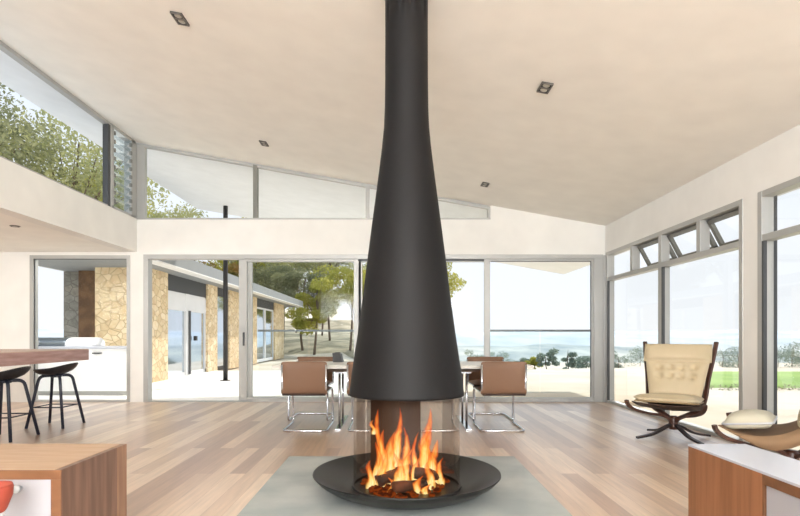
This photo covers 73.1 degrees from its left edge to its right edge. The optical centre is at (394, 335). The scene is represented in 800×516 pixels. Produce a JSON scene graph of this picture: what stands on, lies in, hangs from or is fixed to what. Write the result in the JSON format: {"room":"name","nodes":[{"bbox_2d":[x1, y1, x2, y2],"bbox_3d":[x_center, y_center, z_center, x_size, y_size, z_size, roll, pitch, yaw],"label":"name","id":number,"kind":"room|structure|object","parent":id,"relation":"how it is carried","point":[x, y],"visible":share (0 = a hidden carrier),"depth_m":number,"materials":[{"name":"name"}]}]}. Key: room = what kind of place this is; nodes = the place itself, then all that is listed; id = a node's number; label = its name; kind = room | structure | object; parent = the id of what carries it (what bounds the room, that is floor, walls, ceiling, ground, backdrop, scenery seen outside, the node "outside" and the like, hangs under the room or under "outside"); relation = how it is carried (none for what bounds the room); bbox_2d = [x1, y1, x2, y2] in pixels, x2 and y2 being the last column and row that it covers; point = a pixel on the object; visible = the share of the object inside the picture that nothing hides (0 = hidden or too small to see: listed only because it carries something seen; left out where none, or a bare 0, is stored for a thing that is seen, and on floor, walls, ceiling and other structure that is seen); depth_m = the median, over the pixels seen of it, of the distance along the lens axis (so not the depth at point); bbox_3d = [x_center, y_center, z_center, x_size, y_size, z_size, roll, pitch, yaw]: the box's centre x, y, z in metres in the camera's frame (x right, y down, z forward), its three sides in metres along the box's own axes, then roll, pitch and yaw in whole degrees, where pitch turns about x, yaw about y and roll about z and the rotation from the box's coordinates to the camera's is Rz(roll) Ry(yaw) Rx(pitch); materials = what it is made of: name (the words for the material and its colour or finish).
{"room":"living room","nodes":[
{"label":"living room","id":0,"kind":"room"},
{"bbox_2d":[0,213,123,251],"bbox_3d":[-6.510,-1.448,2.165,4.180,0.144,13.530,0,0,0],"label":"ceiling","id":1,"kind":"structure","parent":0,"point":[30,237],"depth_m":7.78,"materials":[{"name":"paint"}]},
{"bbox_2d":[0,157,136,251],"bbox_3d":[-4.320,-1.645,2.115,0.200,0.539,13.430,0,0,0],"label":"wall","id":2,"kind":"structure","parent":0,"point":[27,195],"depth_m":6.85,"materials":[{"name":"paint"}]},
{"bbox_2d":[0,40,110,206],"bbox_3d":[-4.268,-2.542,1.725,0.085,1.265,12.650,0,0,0],"label":"window","id":3,"kind":"structure","parent":2,"relation":"in","point":[6,49],"depth_m":7.38,"materials":[{"name":"metal"}]},
{"bbox_2d":[110,124,136,218],"bbox_3d":[-4.274,-2.540,8.425,0.132,1.260,0.810,0,0,0],"label":"window","id":4,"kind":"structure","parent":2,"relation":"in","point":[130,146],"depth_m":8.65,"materials":[{"name":"metal"}]},
{"bbox_2d":[0,205,604,401],"bbox_3d":[-2.580,-0.542,8.900,12.040,3.245,0.140,0,0,0],"label":"wall","id":5,"kind":"structure","parent":0,"point":[508,231],"depth_m":8.83,"materials":[{"name":"paint"}]},
{"bbox_2d":[30,255,129,401],"bbox_3d":[-5.149,-0.120,8.885,1.639,2.400,0.130,0,0,0],"label":"door","id":6,"kind":"structure","parent":5,"relation":"in","point":[34,259],"depth_m":8.82,"materials":[{"name":"metal"}]},
{"bbox_2d":[137,143,490,218],"bbox_3d":[-1.319,-2.533,8.877,5.841,1.257,0.105,0,0,0],"label":"window","id":7,"kind":"structure","parent":5,"relation":"in","point":[141,148],"depth_m":8.85,"materials":[{"name":"metal"}]},
{"bbox_2d":[143,254,602,401],"bbox_3d":[-0.355,-0.126,8.894,7.516,2.412,0.152,0,0,0],"label":"door","id":8,"kind":"structure","parent":5,"relation":"in","point":[246,261],"depth_m":8.85,"materials":[{"name":"metal"}]},
{"bbox_2d":[0,402,736,515],"bbox_3d":[-2.530,1.155,2.175,12.140,0.150,13.550,0,0,0],"label":"floor","id":9,"kind":"structure","parent":0,"point":[184,458],"depth_m":5.48,"materials":[{"name":"brown wood"}]},
{"bbox_2d":[0,366,39,441],"bbox_3d":[-4.120,0.701,5.700,0.479,0.765,0.462,0,0,0],"label":"bar stool","id":10,"kind":"object","parent":9,"relation":"on","point":[8,376],"visible":1,"depth_m":5.67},
{"bbox_2d":[0,349,88,366],"bbox_3d":[-4.655,0.623,5.150,1.490,0.914,3.500,0,0,0],"label":"kitchen island","id":11,"kind":"object","parent":9,"relation":"on","point":[8,357],"visible":1,"depth_m":6.04,"materials":[{"name":"brown wood"}]},
{"bbox_2d":[24,362,85,428],"bbox_3d":[-4.080,0.701,6.500,0.479,0.765,0.462,0,0,0],"label":"bar stool","id":12,"kind":"object","parent":9,"relation":"on","point":[59,371],"visible":0.99,"depth_m":6.39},
{"bbox_2d":[0,444,126,515],"bbox_3d":[-2.022,0.830,2.607,1.155,0.500,0.606,0,0,0],"label":"base cabinet","id":13,"kind":"object","parent":9,"relation":"on","point":[47,479],"visible":0.93,"depth_m":2.52,"materials":[{"name":"brown wood"}]},
{"bbox_2d":[0,480,13,515],"bbox_3d":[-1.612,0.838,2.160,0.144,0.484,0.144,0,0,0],"label":"bowl","id":14,"kind":"object","parent":13,"relation":"in","point":[6,487],"visible":1,"depth_m":2.15,"materials":[{"name":"ceramic"}]},
{"bbox_2d":[281,362,333,431],"bbox_3d":[-1.017,0.682,6.365,0.516,0.793,0.696,0,0,0],"label":"dining chair","id":15,"kind":"object","parent":9,"relation":"on","point":[297,378],"visible":1,"depth_m":6.04,"materials":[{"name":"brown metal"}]},
{"bbox_2d":[287,357,333,420],"bbox_3d":[-1.100,0.682,7.145,0.516,0.793,0.696,0,0,0],"label":"dining chair","id":16,"kind":"object","parent":9,"relation":"on","point":[330,375],"visible":0.36,"depth_m":7.44,"materials":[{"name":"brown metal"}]},
{"bbox_2d":[347,362,370,431],"bbox_3d":[-0.283,0.682,6.365,0.516,0.793,0.696,0,0,0],"label":"dining chair","id":17,"kind":"object","parent":9,"relation":"on","point":[349,364],"visible":0.14,"depth_m":6.04,"materials":[{"name":"silver metal"}]},
{"bbox_2d":[272,361,533,429],"bbox_3d":[0.092,0.709,6.700,3.008,0.742,1.060,0,0,0],"label":"dining table","id":18,"kind":"object","parent":9,"relation":"on","point":[467,367],"visible":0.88,"depth_m":6.37,"materials":[{"name":"laminate"}]},
{"bbox_2d":[332,352,343,361],"bbox_3d":[-0.743,0.276,7.031,0.140,0.125,0.177,0,0,0],"label":"box","id":19,"kind":"object","parent":18,"relation":"on","point":[337,356],"visible":1,"depth_m":6.98,"materials":[{"name":"grey"}]},
{"bbox_2d":[237,456,571,515],"bbox_3d":[0.058,1.074,3.775,2.000,0.012,2.050,0,0,0],"label":"hearth slab","id":20,"kind":"object","parent":9,"relation":"on","point":[292,490],"visible":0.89,"depth_m":3.55,"materials":[{"name":"concrete"}]},
{"bbox_2d":[421,399,458,431],"bbox_3d":[0.467,0.682,6.365,0.516,0.793,0.696,0,0,0],"label":"dining chair","id":21,"kind":"object","parent":9,"relation":"on","point":[452,408],"visible":0.04,"depth_m":6.11,"materials":[{"name":"silver metal"}]},
{"bbox_2d":[467,357,514,420],"bbox_3d":[1.250,0.682,7.145,0.516,0.793,0.696,0,0,0],"label":"dining chair","id":22,"kind":"object","parent":9,"relation":"on","point":[474,378],"visible":0.34,"depth_m":7.43,"materials":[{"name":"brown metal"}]},
{"bbox_2d":[472,362,526,431],"bbox_3d":[1.217,0.682,6.365,0.516,0.793,0.696,0,0,0],"label":"dining chair","id":23,"kind":"object","parent":9,"relation":"on","point":[497,378],"visible":1,"depth_m":6.04,"materials":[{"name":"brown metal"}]},
{"bbox_2d":[624,341,718,443],"bbox_3d":[2.888,0.565,5.623,0.756,1.008,0.955,0,0,36],"label":"lounge chair","id":24,"kind":"object","parent":9,"relation":"on","point":[676,375],"visible":1,"depth_m":5.69,"materials":[{"name":"leather"}]},
{"bbox_2d":[633,393,703,404],"bbox_3d":[2.812,0.637,5.518,0.580,0.125,0.608,0,0,36],"label":"seat cushion","id":25,"kind":"object","parent":24,"relation":"on","point":[662,398],"depth_m":5.32,"materials":[{"name":"beige leather"}]},
{"bbox_2d":[646,361,709,396],"bbox_3d":[3.017,0.464,5.800,0.620,0.371,0.225,0,0,36],"label":"cushion","id":26,"kind":"object","parent":24,"relation":"on","point":[681,377],"depth_m":5.74,"materials":[{"name":"beige leather"}]},
{"bbox_2d":[644,344,712,362],"bbox_3d":[3.065,0.184,5.866,0.660,0.195,0.160,0,0,36],"label":"cushion","id":27,"kind":"object","parent":24,"relation":"on","point":[653,353],"depth_m":5.81,"materials":[{"name":"beige leather"}]},
{"bbox_2d":[688,444,799,515],"bbox_3d":[1.730,0.830,1.752,0.310,0.500,2.305,0,0,0],"label":"sideboard","id":28,"kind":"object","parent":9,"relation":"on","point":[724,479],"visible":1,"depth_m":2.52,"materials":[{"name":"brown wood"}]},
{"bbox_2d":[711,410,799,459],"bbox_3d":[2.894,0.565,3.986,0.866,1.008,0.844,0,0,38],"label":"lounge chair","id":29,"kind":"object","parent":9,"relation":"on","point":[779,438],"visible":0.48,"depth_m":3.90,"materials":[{"name":"beige leather"}]},
{"bbox_2d":[721,409,777,428],"bbox_3d":[2.715,0.634,4.130,0.335,0.142,0.437,0,0,38],"label":"pillow","id":30,"kind":"object","parent":29,"relation":"on","point":[748,418],"visible":1,"depth_m":4.00,"materials":[{"name":"fabric"}]},
{"bbox_2d":[797,410,799,426],"bbox_3d":[3.032,0.464,3.878,0.225,0.371,0.620,0,0,38],"label":"cushion","id":31,"kind":"object","parent":29,"relation":"on","point":[798,419],"depth_m":3.79,"materials":[{"name":"beige leather"}]},
{"bbox_2d":[0,0,799,225],"bbox_3d":[-0.410,-2.503,2.130,7.740,1.416,13.460,0,0,0],"label":"ceiling","id":32,"kind":"structure","parent":0,"point":[646,99],"depth_m":5.11,"materials":[{"name":"paint"}]},
{"bbox_2d":[170,11,189,26],"bbox_3d":[-1.858,-2.739,4.665,0.103,0.034,0.177,0,0,0],"label":"recessed light","id":33,"kind":"object","parent":32,"relation":"in","point":[178,17],"visible":1,"depth_m":4.66,"materials":[{"name":"metal"}]},
{"bbox_2d":[259,140,268,146],"bbox_3d":[-1.866,-2.741,7.690,0.103,0.034,0.177,0,0,0],"label":"recessed light","id":34,"kind":"object","parent":32,"relation":"in","point":[263,143],"visible":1,"depth_m":7.68,"materials":[{"name":"grey metal"}]},
{"bbox_2d":[313,0,500,509],"bbox_3d":[0.079,-0.686,3.700,1.274,3.507,1.274,0,0,0],"label":"fireplace","id":35,"kind":"object","parent":32,"relation":"hanging from","point":[406,355],"visible":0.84,"depth_m":3.51,"materials":[{"name":"black metal"}]},
{"bbox_2d":[366,416,443,493],"bbox_3d":[0.067,0.762,3.621,0.554,0.545,0.324,0,0,0],"label":"fire","id":36,"kind":"object","parent":35,"relation":"in","point":[385,460],"visible":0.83,"depth_m":3.67,"materials":[{"name":"orange"}]},
{"bbox_2d":[360,477,449,497],"bbox_3d":[0.073,1.006,3.683,0.622,0.030,0.632,0,0,0],"label":"embers","id":37,"kind":"object","parent":35,"relation":"in","point":[385,491],"visible":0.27,"depth_m":3.52},
{"bbox_2d":[374,464,411,486],"bbox_3d":[-0.009,0.938,3.641,0.261,0.150,0.096,0,0,-19],"label":"log","id":38,"kind":"object","parent":37,"relation":"on","point":[383,479],"visible":0.68,"depth_m":3.59,"materials":[{"name":"brown wood"}]},
{"bbox_2d":[390,479,428,492],"bbox_3d":[0.100,0.984,3.550,0.260,0.078,0.090,0,0,-19],"label":"log","id":39,"kind":"object","parent":37,"relation":"on","point":[404,485],"visible":0.79,"depth_m":3.51,"materials":[{"name":"brown wood"}]},
{"bbox_2d":[413,467,443,480],"bbox_3d":[0.221,0.936,3.656,0.264,0.129,0.098,0,0,-42],"label":"log","id":40,"kind":"object","parent":37,"relation":"on","point":[419,472],"visible":0.7,"depth_m":3.58,"materials":[{"name":"brown wood"}]},
{"bbox_2d":[349,0,463,400],"bbox_3d":[0.079,-1.020,3.700,0.788,2.839,0.788,0,0,0],"label":"hood","id":41,"kind":"object","parent":35,"relation":"attached to","point":[406,349],"depth_m":3.49,"materials":[{"name":"black metal"}]},
{"bbox_2d":[313,452,500,509],"bbox_3d":[0.079,0.996,3.700,1.274,0.145,1.274,0,0,0],"label":"bowl","id":42,"kind":"object","parent":35,"relation":"on","point":[470,478],"depth_m":3.67,"materials":[{"name":"black metal"}]},
{"bbox_2d":[481,182,489,186],"bbox_3d":[1.292,-2.175,7.756,0.103,0.034,0.177,0,0,0],"label":"recessed light","id":43,"kind":"object","parent":32,"relation":"in","point":[483,184],"visible":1,"depth_m":7.75,"materials":[{"name":"grey metal"}]},
{"bbox_2d":[537,81,553,93],"bbox_3d":[1.312,-2.172,4.727,0.103,0.034,0.177,0,0,0],"label":"recessed light","id":44,"kind":"object","parent":32,"relation":"in","point":[545,87],"visible":1,"depth_m":4.72,"materials":[{"name":"metal"}]},
{"bbox_2d":[0,50,799,273],"bbox_3d":[-0.385,-2.624,4.750,9.770,1.969,19.300,0,0,0],"label":"sky","id":45,"kind":"structure","parent":0,"point":[208,185],"depth_m":10.23,"materials":[{"name":"paint"}]},
{"bbox_2d":[605,124,799,442],"bbox_3d":[3.510,-0.370,2.185,0.140,2.900,13.570,0,0,0],"label":"wall","id":46,"kind":"structure","parent":0,"point":[776,161],"depth_m":5.33,"materials":[{"name":"paint"}]},
{"bbox_2d":[603,255,605,401],"bbox_3d":[3.491,-0.120,8.890,0.177,2.400,0.160,0,0,0],"label":"trim","id":47,"kind":"structure","parent":46,"relation":"attached to","point":[604,256],"depth_m":8.81,"materials":[{"name":"metal"}]},
{"bbox_2d":[606,199,742,440],"bbox_3d":[3.570,-0.140,7.075,0.269,2.440,3.470,0,0,0],"label":"window","id":48,"kind":"structure","parent":46,"relation":"in","point":[703,223],"depth_m":6.94,"materials":[{"name":"metal"}]},
{"bbox_2d":[757,176,799,460],"bbox_3d":[3.493,-0.140,4.010,0.115,2.440,2.220,0,0,0],"label":"window","id":49,"kind":"structure","parent":46,"relation":"in","point":[766,235],"depth_m":5.06,"materials":[{"name":"metal"}]},
{"label":"outside","id":50,"kind":"structure","parent":0,"visible":0},
{"bbox_2d":[284,319,353,357],"bbox_3d":[-13.800,0.007,49.750,24.400,4.448,40.500,0,0,0],"label":"bank","id":51,"kind":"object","parent":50,"point":[340,341],"visible":0.3,"depth_m":38.07,"materials":[{"name":"white sand"}]},
{"bbox_2d":[201,260,238,275],"bbox_3d":[-10.873,-1.844,33.821,4.912,5.657,3.913,0,0,0],"label":"tree","id":52,"kind":"object","parent":51,"relation":"on","point":[231,270],"visible":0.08,"depth_m":32.85,"materials":[{"name":"green plant"}]},
{"bbox_2d":[206,217,269,269],"bbox_3d":[-10.445,-3.747,38.138,5.793,9.267,4.659,0,0,0],"label":"tree","id":53,"kind":"object","parent":51,"relation":"on","point":[259,264],"visible":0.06,"depth_m":37.48,"materials":[{"name":"green plant"}]},
{"bbox_2d":[228,260,294,308],"bbox_3d":[-8.275,-2.103,33.895,4.529,6.434,3.791,0,0,-6],"label":"tree","id":54,"kind":"object","parent":51,"relation":"on","point":[263,274],"visible":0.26,"depth_m":33.50,"materials":[{"name":"green plant"}]},
{"bbox_2d":[256,262,314,332],"bbox_3d":[-7.624,-2.929,36.883,4.402,7.399,5.037,0,0,-24],"label":"tree","id":55,"kind":"object","parent":51,"relation":"on","point":[292,264],"visible":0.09,"depth_m":36.56,"materials":[{"name":"green plant"}]},
{"bbox_2d":[268,266,332,350],"bbox_3d":[-5.694,-1.590,33.146,3.937,5.506,3.262,0,0,0],"label":"tree","id":56,"kind":"object","parent":51,"relation":"on","point":[291,282],"visible":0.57,"depth_m":32.47,"materials":[{"name":"green plant"}]},
{"bbox_2d":[284,276,342,354],"bbox_3d":[-4.750,-1.077,30.905,2.737,4.660,2.996,0,0,26],"label":"tree","id":57,"kind":"object","parent":51,"relation":"on","point":[320,313],"visible":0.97,"depth_m":30.95,"materials":[{"name":"green plant"}]},
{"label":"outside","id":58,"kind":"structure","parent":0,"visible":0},
{"bbox_2d":[464,392,647,406],"bbox_3d":[2.950,1.146,9.775,3.299,0.108,1.650,0,0,0],"label":"path","id":59,"kind":"structure","parent":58,"point":[618,396],"depth_m":9.91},
{"bbox_2d":[490,330,589,331],"bbox_3d":[2.793,0.484,10.400,2.042,1.215,0.050,0,0,0],"label":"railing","id":60,"kind":"object","parent":59,"relation":"on","point":[490,330],"visible":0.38,"depth_m":10.37,"materials":[{"name":"grey metal"}]},
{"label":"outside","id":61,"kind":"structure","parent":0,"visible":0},
{"bbox_2d":[38,371,464,399],"bbox_3d":[-5.350,1.146,12.975,13.300,0.108,8.050,0,0,0],"label":"terrace","id":62,"kind":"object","parent":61,"point":[205,385],"visible":0.18,"depth_m":11.23,"materials":[{"name":"stone"}]},
{"bbox_2d":[38,346,126,394],"bbox_3d":[-5.829,0.642,10.223,1.945,0.900,0.715,0,0,0],"label":"bench","id":63,"kind":"object","parent":62,"relation":"on","point":[105,371],"visible":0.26,"depth_m":9.90,"materials":[{"name":"white paint"}]},
{"bbox_2d":[38,337,104,345],"bbox_3d":[-6.191,0.110,10.185,1.181,0.165,0.510,0,0,0],"label":"barbecue","id":64,"kind":"object","parent":63,"relation":"on","point":[42,341],"visible":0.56,"depth_m":10.01,"materials":[{"name":"metal"}]},
{"bbox_2d":[65,337,104,345],"bbox_3d":[-5.846,0.110,10.200,0.491,0.165,0.480,0,0,0],"label":"hood","id":65,"kind":"object","parent":64,"relation":"attached to","point":[71,341],"depth_m":10.03,"materials":[{"name":"white paint"}]},
{"bbox_2d":[220,206,229,380],"bbox_3d":[-4.143,-1.041,13.200,0.200,4.266,0.200,0,0,0],"label":"post","id":66,"kind":"object","parent":62,"relation":"on","point":[225,208],"visible":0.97,"depth_m":13.16,"materials":[{"name":"black metal"}]},
{"bbox_2d":[258,330,353,331],"bbox_3d":[-1.656,0.484,10.400,1.964,1.215,0.050,0,0,0],"label":"glass balustrade","id":67,"kind":"object","parent":62,"relation":"on","point":[258,330],"visible":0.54,"depth_m":10.37,"materials":[{"name":"clear glass"}]},
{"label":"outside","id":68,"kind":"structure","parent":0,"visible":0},
{"bbox_2d":[458,343,799,362],"bbox_3d":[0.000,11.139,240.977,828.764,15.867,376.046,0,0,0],"label":"hill","id":69,"kind":"structure","parent":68,"point":[515,353],"depth_m":278.07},
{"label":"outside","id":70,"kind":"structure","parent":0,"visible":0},
{"bbox_2d":[456,334,799,351],"bbox_3d":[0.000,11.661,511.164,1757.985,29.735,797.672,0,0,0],"label":"hill","id":71,"kind":"structure","parent":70,"point":[462,339],"depth_m":602.50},
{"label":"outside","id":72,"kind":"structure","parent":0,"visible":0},
{"bbox_2d":[38,329,799,340],"bbox_3d":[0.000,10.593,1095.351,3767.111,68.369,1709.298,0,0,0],"label":"sea","id":73,"kind":"structure","parent":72,"point":[713,335],"depth_m":1236.55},
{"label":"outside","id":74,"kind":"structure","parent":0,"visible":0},
{"bbox_2d":[710,371,799,387],"bbox_3d":[23.470,1.210,16.011,33.531,0.343,8.258,0,0,-3],"label":"lawn","id":75,"kind":"structure","parent":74,"point":[724,378],"depth_m":14.03,"materials":[{"name":"green plant"}]},
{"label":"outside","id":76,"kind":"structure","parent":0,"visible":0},
{"bbox_2d":[217,309,799,450],"bbox_3d":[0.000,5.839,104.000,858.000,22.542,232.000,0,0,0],"label":"terrain","id":77,"kind":"structure","parent":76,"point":[631,378],"depth_m":12.76,"materials":[{"name":"beige sand"}]},
{"bbox_2d":[0,82,95,197],"bbox_3d":[-18.204,-4.875,21.687,9.726,12.930,8.444,0,0,0],"label":"tree","id":78,"kind":"object","parent":77,"relation":"on","point":[6,122],"visible":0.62,"depth_m":21.53,"materials":[{"name":"green plant"}]},
{"bbox_2d":[0,109,171,210],"bbox_3d":[-14.487,-4.401,24.226,8.520,12.022,6.802,0,0,-34],"label":"tree","id":79,"kind":"object","parent":77,"relation":"on","point":[97,175],"visible":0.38,"depth_m":23.94,"materials":[{"name":"green plant"}]},
{"bbox_2d":[50,166,160,217],"bbox_3d":[-16.194,-3.987,29.023,6.012,10.790,5.697,0,0,34],"label":"tree","id":80,"kind":"object","parent":77,"relation":"on","point":[120,173],"visible":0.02,"depth_m":28.76,"materials":[{"name":"green plant"}]},
{"bbox_2d":[38,260,302,382],"bbox_3d":[-7.365,-0.390,20.016,4.630,3.040,19.672,0,0,0],"label":"house exterior","id":81,"kind":"structure","parent":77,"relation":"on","point":[187,295],"depth_m":13.99,"materials":[{"name":"stone"}]},
{"bbox_2d":[147,201,207,261],"bbox_3d":[-13.056,-3.468,33.135,6.976,8.878,5.687,0,0,0],"label":"tree","id":82,"kind":"object","parent":77,"relation":"on","point":[159,214],"visible":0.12,"depth_m":31.42,"materials":[{"name":"green plant"}]},
{"bbox_2d":[289,262,363,335],"bbox_3d":[-6.022,-4.957,45.995,7.633,10.356,8.147,0,0,0],"label":"tree","id":83,"kind":"object","parent":77,"relation":"on","point":[313,262],"visible":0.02,"depth_m":45.92,"materials":[{"name":"green plant"}]},
{"bbox_2d":[296,262,365,340],"bbox_3d":[-4.084,-3.484,37.944,5.818,8.146,4.703,0,0,-10],"label":"tree","id":84,"kind":"object","parent":77,"relation":"on","point":[321,263],"visible":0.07,"depth_m":37.55,"materials":[{"name":"green plant"}]},
{"bbox_2d":[310,264,365,350],"bbox_3d":[-2.859,-1.626,33.028,3.855,5.469,4.093,0,0,43],"label":"tree","id":85,"kind":"object","parent":77,"relation":"on","point":[348,295],"visible":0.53,"depth_m":32.52,"materials":[{"name":"green plant"}]},
{"bbox_2d":[342,262,366,289],"bbox_3d":[-1.068,-1.558,35.984,4.970,7.186,5.154,0,0,-36],"label":"tree","id":86,"kind":"object","parent":77,"relation":"on","point":[351,263],"visible":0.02,"depth_m":35.86,"materials":[{"name":"green plant"}]},
{"bbox_2d":[446,262,465,297],"bbox_3d":[2.020,-1.218,29.633,3.852,6.658,2.790,0,0,0],"label":"tree","id":87,"kind":"object","parent":77,"relation":"on","point":[454,282],"visible":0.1,"depth_m":29.19,"materials":[{"name":"green plant"}]},
{"bbox_2d":[464,349,483,356],"bbox_3d":[14.300,3.941,95.299,4.576,3.299,3.280,0,0,0],"label":"tree","id":88,"kind":"object","parent":77,"relation":"on","point":[467,350],"visible":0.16,"depth_m":94.45,"materials":[{"name":"green plant"}]},
{"bbox_2d":[490,351,514,360],"bbox_3d":[23.281,5.184,119.803,6.763,3.944,5.249,0,0,0],"label":"tree","id":89,"kind":"object","parent":77,"relation":"on","point":[491,353],"visible":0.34,"depth_m":119.53,"materials":[{"name":"green plant"}]},
{"bbox_2d":[515,357,529,361],"bbox_3d":[14.624,3.376,62.231,2.030,1.947,1.939,0,0,0],"label":"tree","id":90,"kind":"object","parent":77,"relation":"on","point":[523,359],"visible":0.16,"depth_m":61.98,"materials":[{"name":"green plant"}]},
{"bbox_2d":[524,356,542,368],"bbox_3d":[14.816,3.065,58.151,2.058,1.822,1.823,0,0,-11],"label":"tree","id":91,"kind":"object","parent":77,"relation":"on","point":[532,361],"visible":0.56,"depth_m":57.85,"materials":[{"name":"green plant"}]},
{"bbox_2d":[536,347,559,368],"bbox_3d":[15.850,2.364,56.051,2.644,2.448,1.702,0,0,0],"label":"tree","id":92,"kind":"object","parent":77,"relation":"on","point":[541,358],"visible":1,"depth_m":55.85,"materials":[{"name":"green plant"}]},
{"bbox_2d":[561,352,577,368],"bbox_3d":[15.501,2.231,47.998,1.456,2.022,1.181,0,0,-9],"label":"tree","id":93,"kind":"object","parent":77,"relation":"on","point":[572,361],"visible":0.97,"depth_m":47.78,"materials":[{"name":"green plant"}]},
{"bbox_2d":[575,356,589,368],"bbox_3d":[24.387,3.480,70.174,3.042,1.986,3.161,0,0,0],"label":"tree","id":94,"kind":"object","parent":77,"relation":"on","point":[582,362],"visible":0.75,"depth_m":69.44,"materials":[{"name":"green plant"}]},
{"bbox_2d":[614,351,628,367],"bbox_3d":[32.735,3.672,80.467,3.491,3.095,3.417,0,0,0],"label":"tree","id":95,"kind":"object","parent":77,"relation":"on","point":[617,365],"visible":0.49,"depth_m":79.96,"materials":[{"name":"green plant"}]},
{"bbox_2d":[623,346,643,365],"bbox_3d":[50.197,4.241,110.087,7.617,4.530,7.411,0,0,0],"label":"tree","id":96,"kind":"object","parent":77,"relation":"on","point":[637,349],"visible":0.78,"depth_m":109.59,"materials":[{"name":"green plant"}]},
{"bbox_2d":[716,346,738,367],"bbox_3d":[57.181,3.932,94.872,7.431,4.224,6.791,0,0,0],"label":"tree","id":97,"kind":"object","parent":77,"relation":"on","point":[722,354],"visible":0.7,"depth_m":94.14,"materials":[{"name":"green plant"}]},
{"bbox_2d":[710,384,799,390],"bbox_3d":[12.916,1.132,11.702,12.168,0.237,0.316,0,0,0],"label":"hedge","id":98,"kind":"object","parent":77,"relation":"on","point":[720,384],"visible":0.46,"depth_m":11.69,"materials":[{"name":"green plant"}]},
{"bbox_2d":[774,196,776,423],"bbox_3d":[4.200,-0.261,6.000,0.160,2.863,0.160,0,0,0],"label":"post","id":99,"kind":"object","parent":77,"relation":"on","point":[775,197],"visible":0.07,"depth_m":5.97,"materials":[{"name":"metal"}]},
{"bbox_2d":[777,341,799,367],"bbox_3d":[63.454,3.095,85.079,6.522,4.857,5.056,0,0,0],"label":"tree","id":100,"kind":"object","parent":77,"relation":"on","point":[791,347],"visible":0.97,"depth_m":85.24,"materials":[{"name":"green plant"}]},
{"bbox_2d":[777,347,799,366],"bbox_3d":[65.565,3.702,91.510,7.542,4.971,5.589,0,0,0],"label":"tree","id":101,"kind":"object","parent":77,"relation":"on","point":[786,347],"visible":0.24,"depth_m":91.16,"materials":[{"name":"green plant"}]},
{"bbox_2d":[785,342,799,365],"bbox_3d":[69.412,3.149,90.081,7.065,4.975,6.118,0,0,0],"label":"tree","id":102,"kind":"object","parent":77,"relation":"on","point":[792,342],"visible":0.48,"depth_m":90.94,"materials":[{"name":"green plant"}]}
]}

